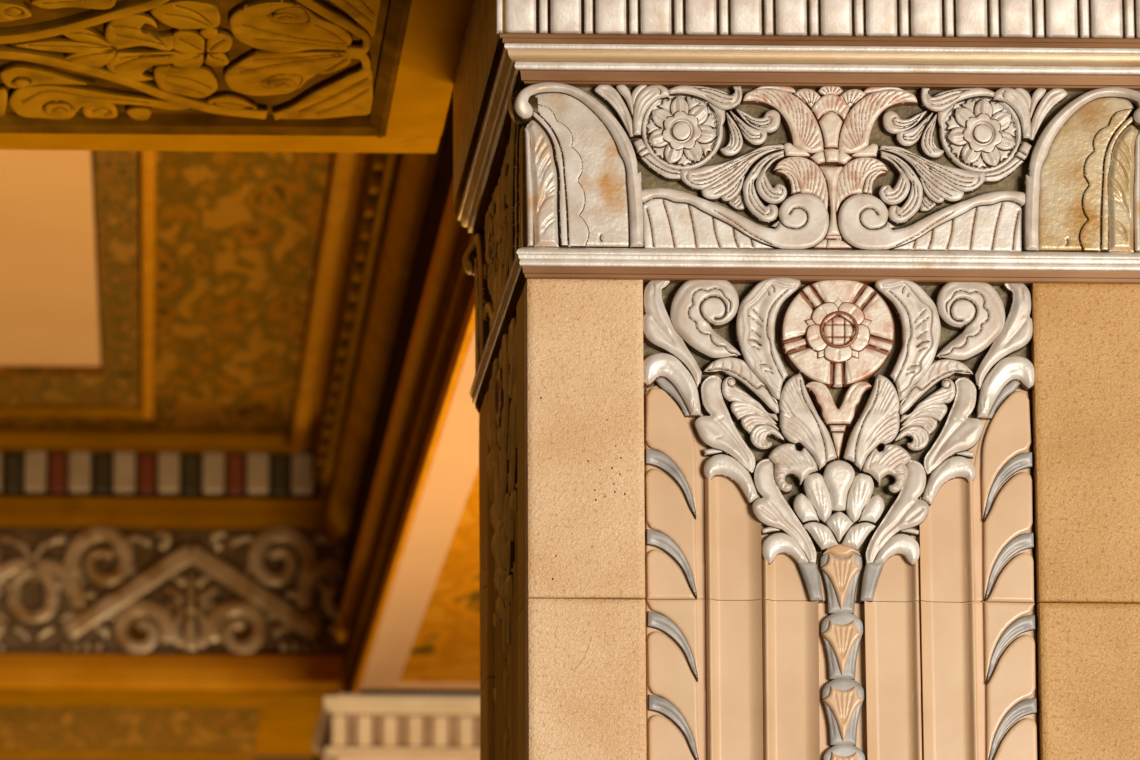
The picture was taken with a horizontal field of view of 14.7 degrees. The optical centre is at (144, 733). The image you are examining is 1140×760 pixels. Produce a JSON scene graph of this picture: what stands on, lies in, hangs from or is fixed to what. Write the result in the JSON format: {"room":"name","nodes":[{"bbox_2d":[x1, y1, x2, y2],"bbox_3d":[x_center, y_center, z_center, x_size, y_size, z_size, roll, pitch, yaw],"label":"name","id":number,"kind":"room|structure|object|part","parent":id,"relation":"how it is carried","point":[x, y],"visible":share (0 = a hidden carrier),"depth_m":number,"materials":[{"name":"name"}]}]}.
{"room":"ornate building lobby","nodes":[
{"label":"ornate building lobby","id":0,"kind":"room"},
{"bbox_2d":[0,755,313,759],"bbox_3d":[0.015,1.324,21.107,16.000,6.500,0.200,0,-8,0],"label":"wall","id":1,"kind":"structure","parent":0,"point":[255,757],"depth_m":21.18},
{"bbox_2d":[0,150,333,437],"bbox_3d":[-1.418,-1.714,12.664,5.504,0.300,7.495,0,-8,0],"label":"ceiling","id":2,"kind":"structure","parent":0,"point":[238,234],"depth_m":13.61,"materials":[{"name":"gold paint"}]},
{"bbox_2d":[0,372,103,405],"bbox_3d":[-2.157,-1.210,15.116,4.028,0.012,0.470,0,-8,0],"label":"painted border","id":3,"kind":"object","parent":2,"relation":"attached to","point":[16,388],"visible":1,"depth_m":15.08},
{"bbox_2d":[0,405,141,417],"bbox_3d":[-2.070,-1.156,15.386,4.203,0.040,0.065,0,-8,0],"label":"batten","id":4,"kind":"object","parent":2,"relation":"attached to","point":[5,410],"visible":0.74,"depth_m":15.35,"materials":[{"name":"gold metal"}]},
{"bbox_2d":[94,150,139,405],"bbox_3d":[-0.081,-1.621,12.138,0.124,0.012,6.481,0,-8,0],"label":"painted border","id":5,"kind":"object","parent":2,"relation":"attached to","point":[116,172],"visible":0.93,"depth_m":13.45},
{"bbox_2d":[0,427,287,452],"bbox_3d":[-1.828,-1.079,15.802,4.687,0.070,0.138,0,-8,0],"label":"trim","id":6,"kind":"structure","parent":2,"relation":"attached to","point":[11,438],"depth_m":15.74,"materials":[{"name":"gold metal"}]},
{"bbox_2d":[140,151,155,419],"bbox_3d":[0.009,-1.596,12.168,0.044,0.050,6.546,0,-8,0],"label":"batten","id":7,"kind":"object","parent":2,"relation":"attached to","point":[147,158],"visible":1,"depth_m":13.38,"materials":[{"name":"gold metal"}]},
{"bbox_2d":[0,438,342,759],"bbox_3d":[-1.669,-0.509,16.706,5.012,0.936,1.849,0,-8,0],"label":"cross beam","id":8,"kind":"structure","parent":2,"relation":"attached to","point":[154,605],"depth_m":15.85,"materials":[{"name":"gold metal"}]},
{"bbox_3d":[-1.873,0.063,17.482,4.613,0.022,0.149,0,-8,0],"label":"soffit frame","id":9,"kind":"part","parent":8,"relation":"part of","materials":[{"name":"gold wood"}]},
{"bbox_3d":[-1.873,-0.037,16.852,4.613,0.024,1.424,0,-8,0],"label":"soffit panel","id":10,"kind":"part","parent":8,"relation":"part of","materials":[{"name":"gold metal"}]},
{"bbox_3d":[-1.722,-1.065,15.940,4.899,0.056,0.125,0,-8,0],"label":"gilt moulding","id":11,"kind":"part","parent":8,"relation":"part of","materials":[{"name":"gold metal"}]},
{"bbox_3d":[-1.724,-0.820,15.897,4.899,0.108,0.140,0,-8,0],"label":"gilt moulding","id":12,"kind":"part","parent":8,"relation":"part of","materials":[{"name":"gold metal"}]},
{"bbox_3d":[-1.730,-0.152,15.980,4.899,0.022,0.335,0,-8,0],"label":"soffit frame","id":13,"kind":"part","parent":8,"relation":"part of","materials":[{"name":"gold metal"}]},
{"bbox_3d":[-1.729,-0.240,15.819,4.899,0.132,0.130,0,-8,0],"label":"gilt moulding","id":14,"kind":"part","parent":8,"relation":"part of","materials":[{"name":"gold metal"}]},
{"bbox_3d":[0.577,-0.018,16.774,0.286,0.022,1.275,0,-8,0],"label":"soffit frame","id":15,"kind":"part","parent":8,"relation":"part of","materials":[{"name":"gold metal"}]},
{"bbox_2d":[0,0,473,152],"bbox_3d":[-1.791,-1.840,7.499,4.768,0.930,2.760,0,-8,0],"label":"cross beam","id":16,"kind":"structure","parent":2,"relation":"attached to","point":[340,76],"depth_m":8.29,"materials":[{"name":"gold metal"}]},
{"bbox_3d":[-1.851,-1.235,8.635,4.657,0.056,0.075,0,-8,0],"label":"panel moulding","id":17,"kind":"part","parent":16,"relation":"part of","materials":[{"name":"gold metal"}]},
{"bbox_3d":[-1.795,-1.238,8.740,4.768,0.080,0.131,0,-8,0],"label":"soffit frame","id":18,"kind":"part","parent":16,"relation":"part of","materials":[{"name":"gold metal"}]},
{"bbox_3d":[0.455,-1.398,7.369,0.045,0.056,2.628,0,-8,0],"label":"panel moulding","id":19,"kind":"part","parent":16,"relation":"part of","materials":[{"name":"gold metal"}]},
{"bbox_3d":[0.533,-1.415,7.371,0.111,0.080,2.628,0,-8,0],"label":"soffit frame","id":20,"kind":"part","parent":16,"relation":"part of","materials":[{"name":"gold metal"}]},
{"bbox_2d":[289,152,357,453],"bbox_3d":[0.554,-1.548,12.398,0.063,0.070,7.015,0,-8,0],"label":"trim","id":21,"kind":"structure","parent":2,"relation":"attached to","point":[343,164],"depth_m":13.48,"materials":[{"name":"gold metal"}]},
{"bbox_2d":[307,90,480,759],"bbox_3d":[1.074,-0.862,13.849,0.977,1.202,11.106,0,-8,0],"label":"beam","id":22,"kind":"structure","parent":2,"relation":"attached to","point":[393,434],"depth_m":12.44,"materials":[{"name":"brown wood"}]},
{"bbox_3d":[0.661,-1.555,12.438,0.144,0.044,7.093,0,-8,0],"label":"gilt moulding","id":23,"kind":"part","parent":22,"relation":"part of","materials":[{"name":"gold metal"}]},
{"bbox_3d":[0.690,-1.219,12.390,0.080,0.105,7.093,0,-8,0],"label":"gilt moulding","id":24,"kind":"part","parent":22,"relation":"part of","materials":[{"name":"gold metal"}]},
{"bbox_3d":[0.779,-0.617,11.436,0.120,0.022,6.398,0,-8,0],"label":"soffit frame","id":25,"kind":"part","parent":22,"relation":"part of","materials":[{"name":"paint"}]},
{"bbox_3d":[1.140,-0.165,14.546,0.602,0.022,0.112,0,-8,0],"label":"soffit frame","id":26,"kind":"part","parent":22,"relation":"part of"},
{"bbox_3d":[-0.014,2.864,8.660,16.000,0.100,28.000,0,-8,0],"label":"floor","id":27,"kind":"structure","parent":0,"visible":0},
{"bbox_2d":[312,694,479,759],"bbox_3d":[1.124,1.810,14.908,1.077,3.789,1.035,0,-8,0],"label":"pillar","id":28,"kind":"structure","parent":27,"relation":"on","point":[349,726],"depth_m":14.67,"materials":[{"name":"beige stone"}]},
{"bbox_2d":[480,678,495,759],"bbox_3d":[0.636,1.289,7.802,0.056,2.783,0.191,0,-8,0],"label":"stone slab","id":29,"kind":"object","parent":27,"relation":"on","point":[487,702],"visible":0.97,"depth_m":7.90,"materials":[{"name":"beige stone"}]},
{"bbox_2d":[518,605,525,759],"bbox_3d":[0.636,1.175,7.009,0.056,2.783,0.133,0,-8,0],"label":"stone slab","id":30,"kind":"object","parent":27,"relation":"on","point":[521,619],"visible":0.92,"depth_m":7.18,"materials":[{"name":"beige stone"}]},
{"bbox_2d":[525,598,646,759],"bbox_3d":[0.705,1.162,6.912,0.191,2.783,0.056,0,-8,0],"label":"stone slab","id":31,"kind":"object","parent":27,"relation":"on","point":[585,659],"visible":1,"depth_m":7.07,"materials":[{"name":"beige stone"}]},
{"bbox_2d":[1035,603,1139,759],"bbox_3d":[1.535,1.169,6.911,0.191,2.783,0.056,0,-8,0],"label":"stone slab","id":32,"kind":"object","parent":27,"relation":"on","point":[1088,654],"visible":1,"depth_m":7.06,"materials":[{"name":"beige stone"}]},
{"bbox_3d":[1.125,0.615,7.480,0.902,4.035,0.902,0,-8,0],"label":"pillar","id":33,"kind":"structure","parent":27,"relation":"on","visible":0},
{"bbox_2d":[479,390,494,691],"bbox_3d":[0.650,-0.353,8.038,0.056,0.530,0.191,0,-8,0],"label":"stone slab","id":34,"kind":"object","parent":33,"relation":"attached to","point":[486,529],"visible":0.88,"depth_m":7.99,"materials":[{"name":"beige stone"}]},
{"bbox_2d":[453,35,529,235],"bbox_3d":[0.666,-1.037,7.718,0.166,0.073,1.113,0,-8,0],"label":"crown molding","id":35,"kind":"structure","parent":33,"relation":"attached to","point":[481,174],"depth_m":7.69,"materials":[{"name":"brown stone"}]},
{"bbox_2d":[469,252,525,412],"bbox_3d":[0.677,-0.699,7.669,0.137,0.051,1.056,0,-8,0],"label":"trim","id":36,"kind":"structure","parent":33,"relation":"attached to","point":[516,280],"depth_m":7.61,"materials":[{"name":"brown stone"}]},
{"bbox_2d":[463,90,537,373],"bbox_3d":[0.640,-0.866,7.699,0.084,0.292,1.054,0,-8,0],"label":"carved frieze","id":37,"kind":"object","parent":33,"relation":"attached to","point":[490,256],"visible":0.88,"depth_m":7.69,"materials":[{"name":"brown stone"}]},
{"bbox_3d":[0.631,-0.773,8.156,0.030,0.231,0.059,0,-8,0],"label":"stem","id":38,"kind":"part","parent":37,"relation":"part of","materials":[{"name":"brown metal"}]},
{"bbox_3d":[0.631,-0.906,7.234,0.030,0.231,0.059,0,-8,0],"label":"stem","id":39,"kind":"part","parent":37,"relation":"part of","materials":[{"name":"stone"}]},
{"bbox_2d":[486,317,518,666],"bbox_3d":[0.646,-0.407,7.627,0.063,0.562,0.647,0,-8,0],"label":"carved relief panel","id":40,"kind":"object","parent":33,"relation":"attached to","point":[501,462],"visible":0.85,"depth_m":7.55,"materials":[{"name":"brown stone"}]},
{"bbox_2d":[486,452,493,501],"bbox_3d":[0.635,-0.464,7.912,0.030,0.106,0.099,0,-8,0],"label":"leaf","id":41,"kind":"object","parent":40,"relation":"attached to","point":[489,461],"depth_m":7.88,"materials":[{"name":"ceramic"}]},
{"bbox_2d":[491,534,496,568],"bbox_3d":[0.635,-0.322,7.794,0.028,0.083,0.090,0,-8,0],"label":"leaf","id":42,"kind":"object","parent":40,"relation":"attached to","point":[493,546],"depth_m":7.78,"materials":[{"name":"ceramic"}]},
{"bbox_2d":[496,597,502,624],"bbox_3d":[0.634,-0.221,7.691,0.028,0.054,0.078,0,-8,0],"label":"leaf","id":43,"kind":"object","parent":40,"relation":"attached to","point":[499,603],"depth_m":7.68,"materials":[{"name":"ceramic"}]},
{"bbox_3d":[0.637,-0.174,7.644,0.021,0.066,0.042,0,-8,0],"label":"grey blade","id":44,"kind":"part","parent":40,"relation":"part of","materials":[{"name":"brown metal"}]},
{"bbox_2d":[505,574,512,606],"bbox_3d":[0.634,-0.247,7.513,0.028,0.054,0.078,0,-8,0],"label":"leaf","id":45,"kind":"object","parent":40,"relation":"attached to","point":[509,581],"depth_m":7.48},
{"bbox_3d":[0.637,-0.188,7.544,0.021,0.066,0.042,0,-8,0],"label":"grey blade","id":46,"kind":"part","parent":40,"relation":"part of","materials":[{"name":"stone"}]},
{"bbox_2d":[508,490,517,541],"bbox_3d":[0.635,-0.373,7.443,0.028,0.083,0.090,0,-8,0],"label":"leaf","id":47,"kind":"object","parent":40,"relation":"attached to","point":[513,497],"depth_m":7.45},
{"bbox_2d":[511,382,516,448],"bbox_3d":[0.635,-0.542,7.369,0.029,0.106,0.099,0,-8,0],"label":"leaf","id":48,"kind":"object","parent":40,"relation":"attached to","point":[514,396],"depth_m":7.39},
{"bbox_2d":[493,627,517,759],"bbox_3d":[0.638,1.228,7.391,0.052,2.789,0.635,0,-8,0],"label":"fluted pilaster","id":49,"kind":"object","parent":33,"relation":"attached to","point":[505,691],"visible":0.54,"depth_m":7.55,"materials":[{"name":"brown stone"}]},
{"bbox_2d":[453,0,583,207],"bbox_3d":[0.658,-1.194,7.750,0.144,0.248,1.106,0,-8,0],"label":"band","id":50,"kind":"object","parent":33,"relation":"attached to","point":[480,42],"visible":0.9,"depth_m":7.84,"materials":[{"name":"brown metal"}]},
{"bbox_2d":[516,288,525,615],"bbox_3d":[0.650,-0.467,7.246,0.056,0.530,0.133,0,-8,0],"label":"stone slab","id":51,"kind":"object","parent":33,"relation":"attached to","point":[520,305],"visible":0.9,"depth_m":7.24,"materials":[{"name":"brown stone"}]},
{"bbox_2d":[524,279,644,601],"bbox_3d":[0.719,-0.480,7.149,0.191,0.530,0.056,0,-8,0],"label":"stone slab","id":52,"kind":"object","parent":33,"relation":"attached to","point":[584,372],"visible":1,"depth_m":7.12,"materials":[{"name":"beige stone"}]},
{"bbox_2d":[496,0,1139,37],"bbox_3d":[1.140,-1.261,7.262,1.123,0.248,0.144,0,-8,0],"label":"band","id":53,"kind":"object","parent":33,"relation":"attached to","point":[922,18],"visible":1,"depth_m":7.18,"materials":[{"name":"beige stone"}]},
{"bbox_2d":[500,33,1139,91],"bbox_3d":[1.139,-1.100,7.248,1.113,0.073,0.166,0,-8,0],"label":"crown molding","id":54,"kind":"structure","parent":33,"relation":"attached to","point":[576,60],"depth_m":7.18,"materials":[{"name":"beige stone"}]},
{"bbox_2d":[513,82,1139,251],"bbox_3d":[1.132,-0.934,7.200,1.054,0.292,0.084,0,-8,0],"label":"carved frieze","id":55,"kind":"object","parent":33,"relation":"attached to","point":[606,166],"visible":1,"depth_m":7.18,"materials":[{"name":"beige stone"}]},
{"bbox_3d":[0.666,-0.912,7.188,0.059,0.231,0.030,0,-8,0],"label":"stem","id":56,"kind":"part","parent":55,"relation":"part of","materials":[{"name":"beige stone"}]},
{"bbox_3d":[1.598,-0.904,7.187,0.059,0.231,0.030,0,-8,0],"label":"stem","id":57,"kind":"part","parent":55,"relation":"part of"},
{"bbox_2d":[517,247,1139,287],"bbox_3d":[1.137,-0.761,7.214,1.056,0.051,0.137,0,-8,0],"label":"trim","id":58,"kind":"structure","parent":33,"relation":"attached to","point":[676,266],"depth_m":7.15,"materials":[{"name":"grey stone"}]},
{"bbox_2d":[643,278,1034,614],"bbox_3d":[1.134,-0.472,7.144,0.647,0.562,0.063,0,-8,0],"label":"carved relief panel","id":59,"kind":"object","parent":33,"relation":"attached to","point":[839,444],"visible":1,"depth_m":7.13,"materials":[{"name":"grey stone"}]},
{"bbox_2d":[643,353,700,417],"bbox_3d":[0.861,-0.572,7.146,0.099,0.106,0.029,0,-8,0],"label":"leaf","id":60,"kind":"object","parent":59,"relation":"attached to","point":[672,381],"depth_m":7.14,"materials":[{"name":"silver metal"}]},
{"bbox_2d":[702,454,757,504],"bbox_3d":[0.956,-0.416,7.124,0.090,0.083,0.028,0,-8,0],"label":"leaf","id":61,"kind":"object","parent":59,"relation":"attached to","point":[727,479],"depth_m":7.12,"materials":[{"name":"silver metal"}]},
{"bbox_2d":[761,533,808,564],"bbox_3d":[1.042,-0.302,7.108,0.078,0.054,0.028,0,-8,0],"label":"leaf","id":62,"kind":"object","parent":59,"relation":"attached to","point":[776,548],"depth_m":7.10,"materials":[{"name":"silver metal"}]},
{"bbox_3d":[1.081,-0.248,7.104,0.042,0.066,0.021,0,-8,0],"label":"grey blade","id":63,"kind":"part","parent":59,"relation":"part of","materials":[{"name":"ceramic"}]},
{"bbox_3d":[1.131,-0.468,7.133,0.023,0.049,0.026,0,-8,0],"label":"tulip stem","id":64,"kind":"part","parent":59,"relation":"part of","materials":[{"name":"beige stone"}]},
{"bbox_3d":[1.182,-0.247,7.103,0.042,0.066,0.021,0,-8,0],"label":"grey blade","id":65,"kind":"part","parent":59,"relation":"part of","materials":[{"name":"grey stone"}]},
{"bbox_2d":[873,534,919,565],"bbox_3d":[1.223,-0.300,7.108,0.078,0.054,0.028,0,-8,0],"label":"leaf","id":66,"kind":"object","parent":59,"relation":"attached to","point":[903,545],"depth_m":7.10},
{"bbox_2d":[921,456,975,506],"bbox_3d":[1.311,-0.413,7.124,0.090,0.083,0.028,0,-8,0],"label":"leaf","id":67,"kind":"object","parent":59,"relation":"attached to","point":[956,467],"depth_m":7.11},
{"bbox_2d":[975,356,1033,419],"bbox_3d":[1.409,-0.567,7.146,0.099,0.106,0.029,0,-8,0],"label":"leaf","id":68,"kind":"object","parent":59,"relation":"attached to","point":[1011,368],"depth_m":7.14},
{"bbox_2d":[645,599,1037,759],"bbox_3d":[1.120,1.163,6.914,0.635,2.789,0.052,0,-8,0],"label":"fluted pilaster","id":69,"kind":"object","parent":33,"relation":"attached to","point":[753,679],"visible":1,"depth_m":7.08,"materials":[{"name":"beige stone"}]},
{"bbox_2d":[1028,283,1139,605],"bbox_3d":[1.549,-0.473,7.148,0.191,0.530,0.056,0,-8,0],"label":"stone slab","id":70,"kind":"object","parent":33,"relation":"attached to","point":[1084,344],"visible":1,"depth_m":7.12,"materials":[{"name":"beige stone"}]}
]}

